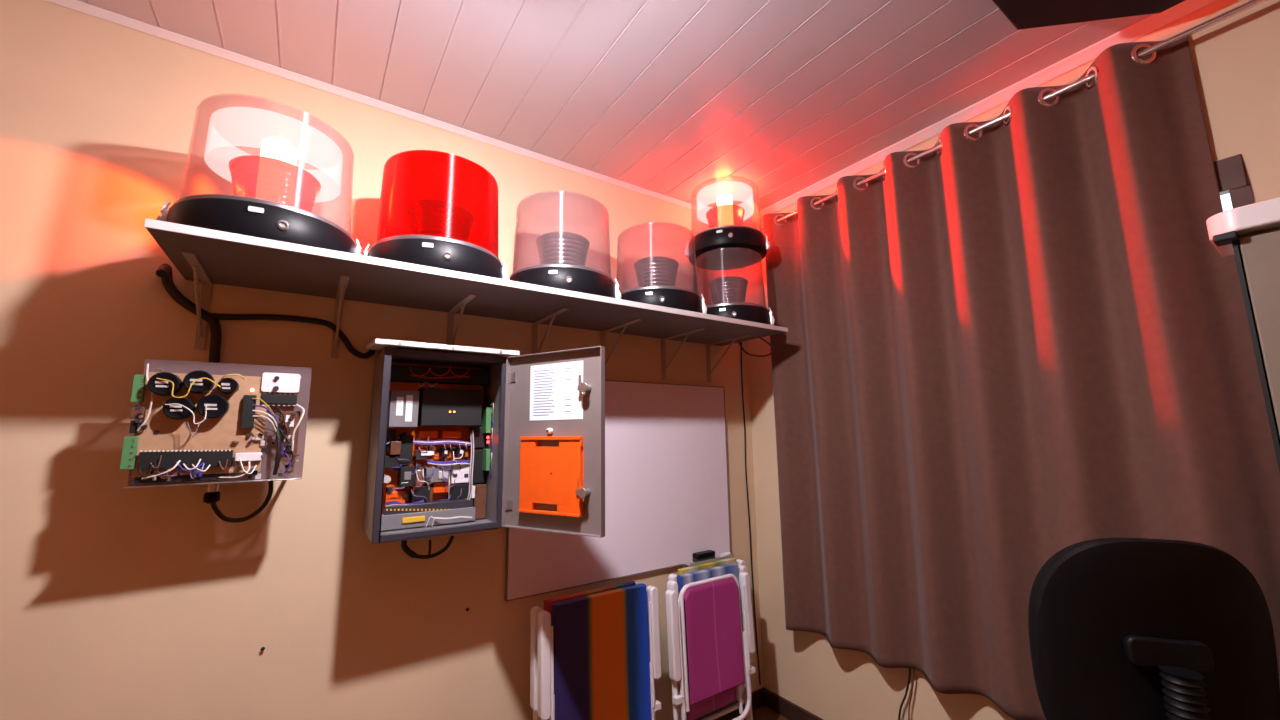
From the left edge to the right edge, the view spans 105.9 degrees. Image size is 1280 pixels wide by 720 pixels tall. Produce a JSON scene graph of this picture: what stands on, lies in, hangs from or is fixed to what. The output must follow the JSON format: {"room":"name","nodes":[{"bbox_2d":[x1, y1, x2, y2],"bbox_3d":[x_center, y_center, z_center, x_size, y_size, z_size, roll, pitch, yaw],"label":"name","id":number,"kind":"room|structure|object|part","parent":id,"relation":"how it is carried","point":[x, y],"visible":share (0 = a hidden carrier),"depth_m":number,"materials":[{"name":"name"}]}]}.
{"room":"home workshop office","nodes":[
{"label":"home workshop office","id":0,"kind":"room"},
{"bbox_2d":[0,0,763,719],"bbox_3d":[-0.848,0.354,1.749,3.700,2.817,0.100,5,-10,-34],"label":"wall","id":1,"kind":"structure","parent":0,"point":[117,603],"depth_m":1.44,"materials":[{"name":"beige paint"}]},
{"bbox_2d":[119,363,304,522],"bbox_3d":[-1.155,0.236,1.345,0.368,0.443,0.244,5,-10,-34],"label":"circuit board","id":2,"kind":"object","parent":1,"relation":"attached to","point":[197,425],"visible":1,"depth_m":1.27,"materials":[{"name":"beige plastic"}]},
{"bbox_2d":[156,263,374,374],"bbox_3d":[-1.146,-0.067,1.514,0.561,0.392,0.059,5,-10,-34],"label":"cable bundle","id":3,"kind":"object","parent":1,"relation":"attached to","point":[164,271],"visible":0.94,"depth_m":1.44,"materials":[{"name":"black rubber"}]},
{"bbox_2d":[46,0,708,213],"bbox_3d":[-0.829,-0.937,1.894,3.500,0.020,0.022,5,-10,-34],"label":"trim","id":4,"kind":"structure","parent":1,"relation":"attached to","point":[77,5],"depth_m":1.71,"materials":[{"name":"white plastic"}]},
{"bbox_2d":[144,218,787,382],"bbox_3d":[-0.323,-0.094,1.848,2.182,0.225,0.446,5,-10,-34],"label":"wall shelf","id":5,"kind":"object","parent":1,"relation":"attached to","point":[206,256],"visible":0.98,"depth_m":1.55,"materials":[{"name":"white laminate"}]},
{"bbox_2d":[155,137,360,254],"bbox_3d":[-1.051,-0.468,1.390,0.424,0.398,0.424,-2,-9,9],"label":"beacon","id":6,"kind":"object","parent":5,"relation":"on","point":[274,198],"visible":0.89,"depth_m":1.28,"materials":[{"name":"black plastic"}]},
{"bbox_2d":[229,155,320,211],"bbox_3d":[-1.051,-0.450,1.387,0.214,0.175,0.214,6,-11,-38],"label":"lens","id":7,"kind":"object","parent":6,"relation":"on","point":[261,177],"depth_m":1.32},
{"bbox_2d":[363,150,508,279],"bbox_3d":[-0.678,-0.434,1.643,0.420,0.398,0.420,-2,-9,11],"label":"beacon","id":8,"kind":"object","parent":5,"relation":"on","point":[437,209],"visible":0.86,"depth_m":1.48,"materials":[{"name":"red plastic"}]},
{"bbox_2d":[508,232,620,298],"bbox_3d":[-0.303,-0.399,1.896,0.416,0.395,0.416,-9,-12,42],"label":"beacon","id":9,"kind":"object","parent":5,"relation":"on","point":[562,255],"visible":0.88,"depth_m":1.75,"materials":[{"name":"black plastic"}]},
{"bbox_2d":[536,232,589,265],"bbox_3d":[-0.303,-0.381,1.893,0.210,0.173,0.210,1,-9,-9],"label":"lens","id":10,"kind":"object","parent":9,"relation":"on","point":[553,247],"depth_m":1.82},
{"bbox_2d":[620,256,706,313],"bbox_3d":[0.074,-0.363,2.151,0.398,0.391,0.398,-9,-12,42],"label":"beacon","id":11,"kind":"object","parent":5,"relation":"on","point":[656,275],"visible":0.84,"depth_m":2.01,"materials":[{"name":"black plastic"}]},
{"bbox_2d":[634,256,678,286],"bbox_3d":[0.074,-0.346,2.148,0.201,0.172,0.201,-1,-9,2],"label":"lens","id":12,"kind":"object","parent":11,"relation":"on","point":[655,270],"depth_m":2.08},
{"bbox_2d":[706,276,774,324],"bbox_3d":[0.440,-0.323,2.397,0.387,0.376,0.387,8,-12,-44],"label":"beacon","id":13,"kind":"object","parent":5,"relation":"on","point":[728,294],"visible":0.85,"depth_m":2.30,"materials":[{"name":"black plastic"}]},
{"bbox_2d":[684,193,769,269],"bbox_3d":[0.435,-0.689,2.453,0.387,0.362,0.387,8,-12,-44],"label":"beacon","id":14,"kind":"object","parent":13,"relation":"on","point":[727,244],"visible":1,"depth_m":2.37,"materials":[{"name":"black plastic"}]},
{"bbox_2d":[706,204,744,227],"bbox_3d":[0.435,-0.673,2.450,0.196,0.159,0.196,-2,-9,11],"label":"lens","id":15,"kind":"object","parent":14,"relation":"on","point":[726,214],"depth_m":2.38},
{"bbox_2d":[708,276,747,303],"bbox_3d":[0.440,-0.306,2.394,0.196,0.165,0.196,-2,-9,11],"label":"lens","id":16,"kind":"object","parent":13,"relation":"on","point":[729,289],"depth_m":2.32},
{"bbox_2d":[738,337,773,356],"bbox_3d":[0.572,-0.063,2.409,0.185,0.100,0.040,-5,-10,29],"label":"power cable","id":17,"kind":"object","parent":5,"relation":"hanging from","point":[761,338],"visible":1,"depth_m":2.39,"materials":[{"name":"black rubber"}]},
{"bbox_2d":[363,338,604,558],"bbox_3d":[-0.548,0.274,1.514,0.747,0.704,0.502,-8,-11,41],"label":"control panel","id":18,"kind":"object","parent":1,"relation":"attached to","point":[490,439],"visible":1,"depth_m":1.60,"materials":[{"name":"grey metal"}]},
{"bbox_2d":[384,474,390,482],"bbox_3d":[-0.844,0.394,1.602,0.024,0.023,0.070,5,-10,-34],"label":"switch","id":19,"kind":"object","parent":18,"relation":"attached to","point":[387,477],"depth_m":1.58,"materials":[{"name":"white plastic"}]},
{"bbox_3d":[-0.825,0.467,1.625,0.059,0.049,0.035,5,-10,-34],"label":"plate","id":20,"kind":"part","parent":18,"relation":"part of","materials":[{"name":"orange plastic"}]},
{"bbox_3d":[-0.748,0.289,1.730,0.356,0.543,0.003,5,-10,-34],"label":"mounting plate","id":21,"kind":"part","parent":18,"relation":"part of","materials":[{"name":"metal"}]},
{"bbox_3d":[-0.619,0.260,1.544,0.386,0.576,0.012,5,-10,-34],"label":"frame","id":22,"kind":"part","parent":18,"relation":"part of","materials":[{"name":"grey metal"}]},
{"bbox_3d":[-0.705,0.450,1.710,0.056,0.035,0.035,5,-10,-34],"label":"plate","id":23,"kind":"part","parent":18,"relation":"part of","materials":[{"name":"orange plastic"}]},
{"bbox_2d":[390,364,490,385],"bbox_3d":[-0.727,0.056,1.743,0.356,0.053,0.060,5,-10,-34],"label":"wires","id":24,"kind":"object","parent":18,"relation":"attached to","point":[401,375],"depth_m":1.73,"materials":[{"name":"red plastic"}]},
{"bbox_2d":[366,338,519,356],"bbox_3d":[-0.685,-0.034,1.680,0.446,0.042,0.294,5,-10,-34],"label":"hood","id":25,"kind":"object","parent":18,"relation":"attached to","point":[382,345],"depth_m":1.56,"materials":[{"name":"silver metal"}]},
{"bbox_3d":[-0.592,0.514,1.763,0.042,0.119,0.060,5,-10,-34],"label":"panel","id":26,"kind":"part","parent":18,"relation":"part of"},
{"bbox_3d":[-0.291,0.228,1.553,0.020,0.019,0.016,-6,-10,29],"label":"knob","id":27,"kind":"part","parent":18,"relation":"part of","materials":[{"name":"white plastic"}]},
{"bbox_3d":[-0.283,0.254,1.545,0.394,0.565,0.021,-6,-10,29],"label":"door","id":28,"kind":"part","parent":18,"relation":"part of","materials":[{"name":"grey metal"}]},
{"bbox_2d":[504,380,733,601],"bbox_3d":[-0.015,0.538,2.189,1.171,0.888,0.070,5,-10,-34],"label":"whiteboard","id":29,"kind":"object","parent":1,"relation":"attached to","point":[667,493],"depth_m":2.25,"materials":[{"name":"ceramic"}]},
{"bbox_2d":[692,550,714,561],"bbox_3d":[0.309,0.950,2.336,0.118,0.040,0.042,5,-10,-34],"label":"eraser","id":30,"kind":"object","parent":29,"relation":"on","point":[708,554],"visible":0.98,"depth_m":2.31,"materials":[{"name":"black plastic"}]},
{"bbox_2d":[683,554,733,567],"bbox_3d":[0.338,0.985,2.350,0.287,0.044,0.051,5,-10,-34],"label":"tray","id":31,"kind":"object","parent":29,"relation":"on","point":[687,560],"depth_m":2.32,"materials":[{"name":"beige metal"}]},
{"bbox_3d":[0.425,0.972,2.412,0.064,0.017,0.017,5,-10,-34],"label":"marker cap","id":32,"kind":"part","parent":29,"relation":"part of","materials":[{"name":"white plastic"}]},
{"bbox_2d":[694,687,765,719],"bbox_3d":[-0.799,1.600,1.512,3.500,0.080,0.016,5,-10,-34],"label":"baseboard","id":33,"kind":"structure","parent":1,"relation":"attached to","point":[758,696],"depth_m":2.39,"materials":[{"name":"brown wood"}]},
{"bbox_2d":[740,342,760,684],"bbox_3d":[0.593,0.768,2.610,0.042,1.820,0.009,5,-10,-34],"label":"power cable","id":34,"kind":"object","parent":1,"relation":"attached to","point":[740,342],"visible":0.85,"depth_m":2.59,"materials":[{"name":"black plastic"}]},
{"bbox_2d":[78,0,1152,218],"bbox_3d":[0.093,-1.211,0.567,3.700,0.101,3.500,5,-10,-34],"label":"ceiling","id":35,"kind":"structure","parent":0,"point":[758,103],"depth_m":1.63,"materials":[{"name":"white plastic"}]},
{"bbox_2d":[992,0,1184,29],"bbox_3d":[1.212,-1.016,1.312,0.438,0.090,0.291,5,-10,-34],"label":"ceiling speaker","id":36,"kind":"object","parent":35,"relation":"attached to","point":[1023,14],"visible":1,"depth_m":1.33,"materials":[{"name":"black plastic"}]},
{"bbox_2d":[744,706,788,719],"bbox_3d":[0.127,1.474,0.159,3.700,0.100,3.500,5,-10,-34],"label":"floor","id":37,"kind":"structure","parent":0,"point":[763,713],"depth_m":2.38,"materials":[{"name":"brown wood"}]},
{"bbox_2d":[530,581,646,719],"bbox_3d":[-0.175,1.279,1.804,0.493,0.784,0.090,5,-10,-32],"label":"folding chair","id":38,"kind":"object","parent":37,"relation":"on","point":[535,610],"visible":0.09,"depth_m":1.71,"materials":[{"name":"white plastic"}]},
{"bbox_3d":[-0.365,1.052,1.708,0.036,0.330,0.040,5,-13,-34],"label":"armrest","id":39,"kind":"part","parent":38,"relation":"part of","materials":[{"name":"white plastic"}]},
{"bbox_2d":[538,583,661,719],"bbox_3d":[-0.132,1.260,1.725,0.493,0.797,0.089,5,-10,-33],"label":"folding chair","id":40,"kind":"object","parent":37,"relation":"on","point":[599,654],"visible":1,"depth_m":1.74,"materials":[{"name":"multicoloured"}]},
{"bbox_3d":[-0.323,1.026,1.631,0.036,0.330,0.040,5,-13,-34],"label":"armrest","id":41,"kind":"part","parent":40,"relation":"part of","materials":[{"name":"white plastic"}]},
{"bbox_3d":[-0.119,1.376,1.690,0.424,0.480,0.018,5,-13,-34],"label":"leg","id":42,"kind":"part","parent":40,"relation":"part of","materials":[{"name":"white"}]},
{"bbox_3d":[0.053,1.060,1.886,0.036,0.330,0.040,5,-13,-34],"label":"armrest","id":43,"kind":"part","parent":40,"relation":"part of","materials":[{"name":"white plastic"}]},
{"bbox_2d":[668,557,746,719],"bbox_3d":[0.327,1.336,2.200,0.453,0.777,0.084,5,-10,-32],"label":"folding chair","id":44,"kind":"object","parent":37,"relation":"on","point":[672,577],"visible":0.05,"depth_m":2.23,"materials":[{"name":"white"}]},
{"bbox_3d":[0.155,1.113,2.112,0.036,0.330,0.040,5,-13,-34],"label":"armrest","id":45,"kind":"part","parent":44,"relation":"part of","materials":[{"name":"white plastic"}]},
{"bbox_3d":[0.328,1.445,2.183,0.421,0.558,0.018,5,-13,-34],"label":"leg","id":46,"kind":"part","parent":44,"relation":"part of","materials":[{"name":"white metal"}]},
{"bbox_3d":[0.498,1.144,2.344,0.036,0.330,0.040,5,-13,-34],"label":"armrest","id":47,"kind":"part","parent":44,"relation":"part of","materials":[{"name":"white plastic"}]},
{"bbox_2d":[667,563,752,719],"bbox_3d":[0.316,1.321,2.102,0.453,0.777,0.084,5,-10,-32],"label":"folding chair","id":48,"kind":"object","parent":37,"relation":"on","point":[735,569],"visible":0.16,"depth_m":2.11,"materials":[{"name":"white"}]},
{"bbox_3d":[0.143,1.099,2.014,0.036,0.330,0.040,5,-13,-34],"label":"armrest","id":49,"kind":"part","parent":48,"relation":"part of","materials":[{"name":"white plastic"}]},
{"bbox_3d":[0.317,1.431,2.086,0.421,0.558,0.018,5,-13,-34],"label":"leg","id":50,"kind":"part","parent":48,"relation":"part of","materials":[{"name":"white metal"}]},
{"bbox_3d":[0.327,1.354,2.080,0.379,0.330,0.018,5,-13,-34],"label":"leg","id":51,"kind":"part","parent":48,"relation":"part of","materials":[{"name":"white metal"}]},
{"bbox_3d":[0.487,1.130,2.247,0.036,0.330,0.040,5,-13,-34],"label":"armrest","id":52,"kind":"part","parent":48,"relation":"part of","materials":[{"name":"white plastic"}]},
{"bbox_2d":[665,572,755,719],"bbox_3d":[0.304,1.312,2.004,0.452,0.767,0.074,5,-10,-34],"label":"folding chair","id":53,"kind":"object","parent":37,"relation":"on","point":[710,646],"visible":1,"depth_m":2.00,"materials":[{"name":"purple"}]},
{"bbox_3d":[0.132,1.089,1.916,0.036,0.330,0.040,5,-13,-34],"label":"armrest","id":54,"kind":"part","parent":53,"relation":"part of","materials":[{"name":"white plastic"}]},
{"bbox_3d":[0.295,1.235,2.029,0.325,0.534,0.016,5,-13,-34],"label":"seat frame","id":55,"kind":"part","parent":53,"relation":"part of","materials":[{"name":"white"}]},
{"bbox_3d":[0.305,1.416,1.988,0.421,0.558,0.018,5,-13,-34],"label":"leg","id":56,"kind":"part","parent":53,"relation":"part of","materials":[{"name":"white"}]},
{"bbox_3d":[0.306,1.159,2.021,0.335,0.460,0.018,5,-13,-34],"label":"frame","id":57,"kind":"part","parent":53,"relation":"part of","materials":[{"name":"white"}]},
{"bbox_3d":[0.316,1.339,1.983,0.379,0.330,0.018,5,-13,-34],"label":"leg","id":58,"kind":"part","parent":53,"relation":"part of","materials":[{"name":"white"}]},
{"bbox_3d":[0.476,1.120,2.148,0.036,0.330,0.040,5,-13,-34],"label":"armrest","id":59,"kind":"part","parent":53,"relation":"part of","materials":[{"name":"white plastic"}]},
{"bbox_2d":[1028,538,1279,719],"bbox_3d":[1.145,0.971,1.149,0.568,1.164,0.617,0,-9,-4],"label":"office chair","id":60,"kind":"object","parent":37,"relation":"on","point":[1119,628],"visible":1,"depth_m":0.95,"materials":[{"name":"black plastic"}]},
{"bbox_2d":[1206,197,1279,472],"bbox_3d":[1.572,0.557,0.739,0.322,1.852,0.682,5,-10,-34],"label":"flip chart","id":61,"kind":"object","parent":37,"relation":"on","point":[1251,233],"visible":1,"depth_m":1.01,"materials":[{"name":"white"}]},
{"bbox_2d":[1213,154,1253,211],"bbox_3d":[1.293,0.107,1.812,0.080,1.170,1.381,5,-10,-34],"label":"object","id":62,"kind":"structure","parent":61,"relation":"on","point":[1233,182],"depth_m":1.32,"materials":[{"name":"plastic"}]},
{"bbox_3d":[1.289,0.135,1.805,0.006,1.044,1.307,5,-10,-34],"label":"pane","id":63,"kind":"part","parent":62,"relation":"part of","materials":[{"name":"clear glass"}]},
{"bbox_3d":[1.485,0.547,0.677,0.020,1.716,0.604,5,-10,-34],"label":"door","id":64,"kind":"part","parent":61,"relation":"part of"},
{"bbox_2d":[744,0,1279,719],"bbox_3d":[1.597,0.265,1.369,0.100,2.817,3.300,5,-10,-34],"label":"wall","id":65,"kind":"structure","parent":0,"point":[1236,59],"depth_m":1.95,"materials":[{"name":"beige paint"}]},
{"bbox_2d":[764,688,822,719],"bbox_3d":[1.570,1.514,1.139,0.016,0.080,3.284,5,-10,-34],"label":"baseboard","id":66,"kind":"structure","parent":65,"relation":"attached to","point":[784,707],"depth_m":2.36,"materials":[{"name":"brown wood"}]},
{"bbox_2d":[898,668,910,719],"bbox_3d":[1.028,1.258,1.935,0.121,0.829,0.022,-9,-12,42],"label":"power cable","id":67,"kind":"object","parent":65,"relation":"attached to","point":[909,678],"visible":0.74,"depth_m":1.90,"materials":[{"name":"black plastic"}]},
{"bbox_2d":[908,669,914,719],"bbox_3d":[1.052,1.248,1.890,0.034,0.834,0.047,5,-10,-34],"label":"power cable","id":68,"kind":"object","parent":65,"relation":"attached to","point":[913,669],"visible":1,"depth_m":1.89,"materials":[{"name":"white plastic"}]},
{"bbox_2d":[743,0,1215,225],"bbox_3d":[1.524,-1.016,1.524,0.036,0.034,3.300,5,-10,-34],"label":"trim","id":69,"kind":"structure","parent":65,"relation":"attached to","point":[1153,22],"depth_m":1.77,"materials":[{"name":"white plastic"}]},
{"bbox_2d":[757,0,1267,230],"bbox_3d":[1.341,-0.868,1.723,0.093,0.040,2.371,5,-10,-34],"label":"curtain rod","id":70,"kind":"object","parent":65,"relation":"attached to","point":[1250,4],"visible":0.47,"depth_m":1.54,"materials":[{"name":"silver metal"}]},
{"bbox_2d":[763,37,1279,719],"bbox_3d":[1.145,0.156,1.830,0.119,2.071,1.545,5,-10,-34],"label":"curtain","id":71,"kind":"object","parent":70,"relation":"hanging from","point":[1020,341],"visible":0.91,"depth_m":1.65,"materials":[{"name":"brown fabric"}]}
]}

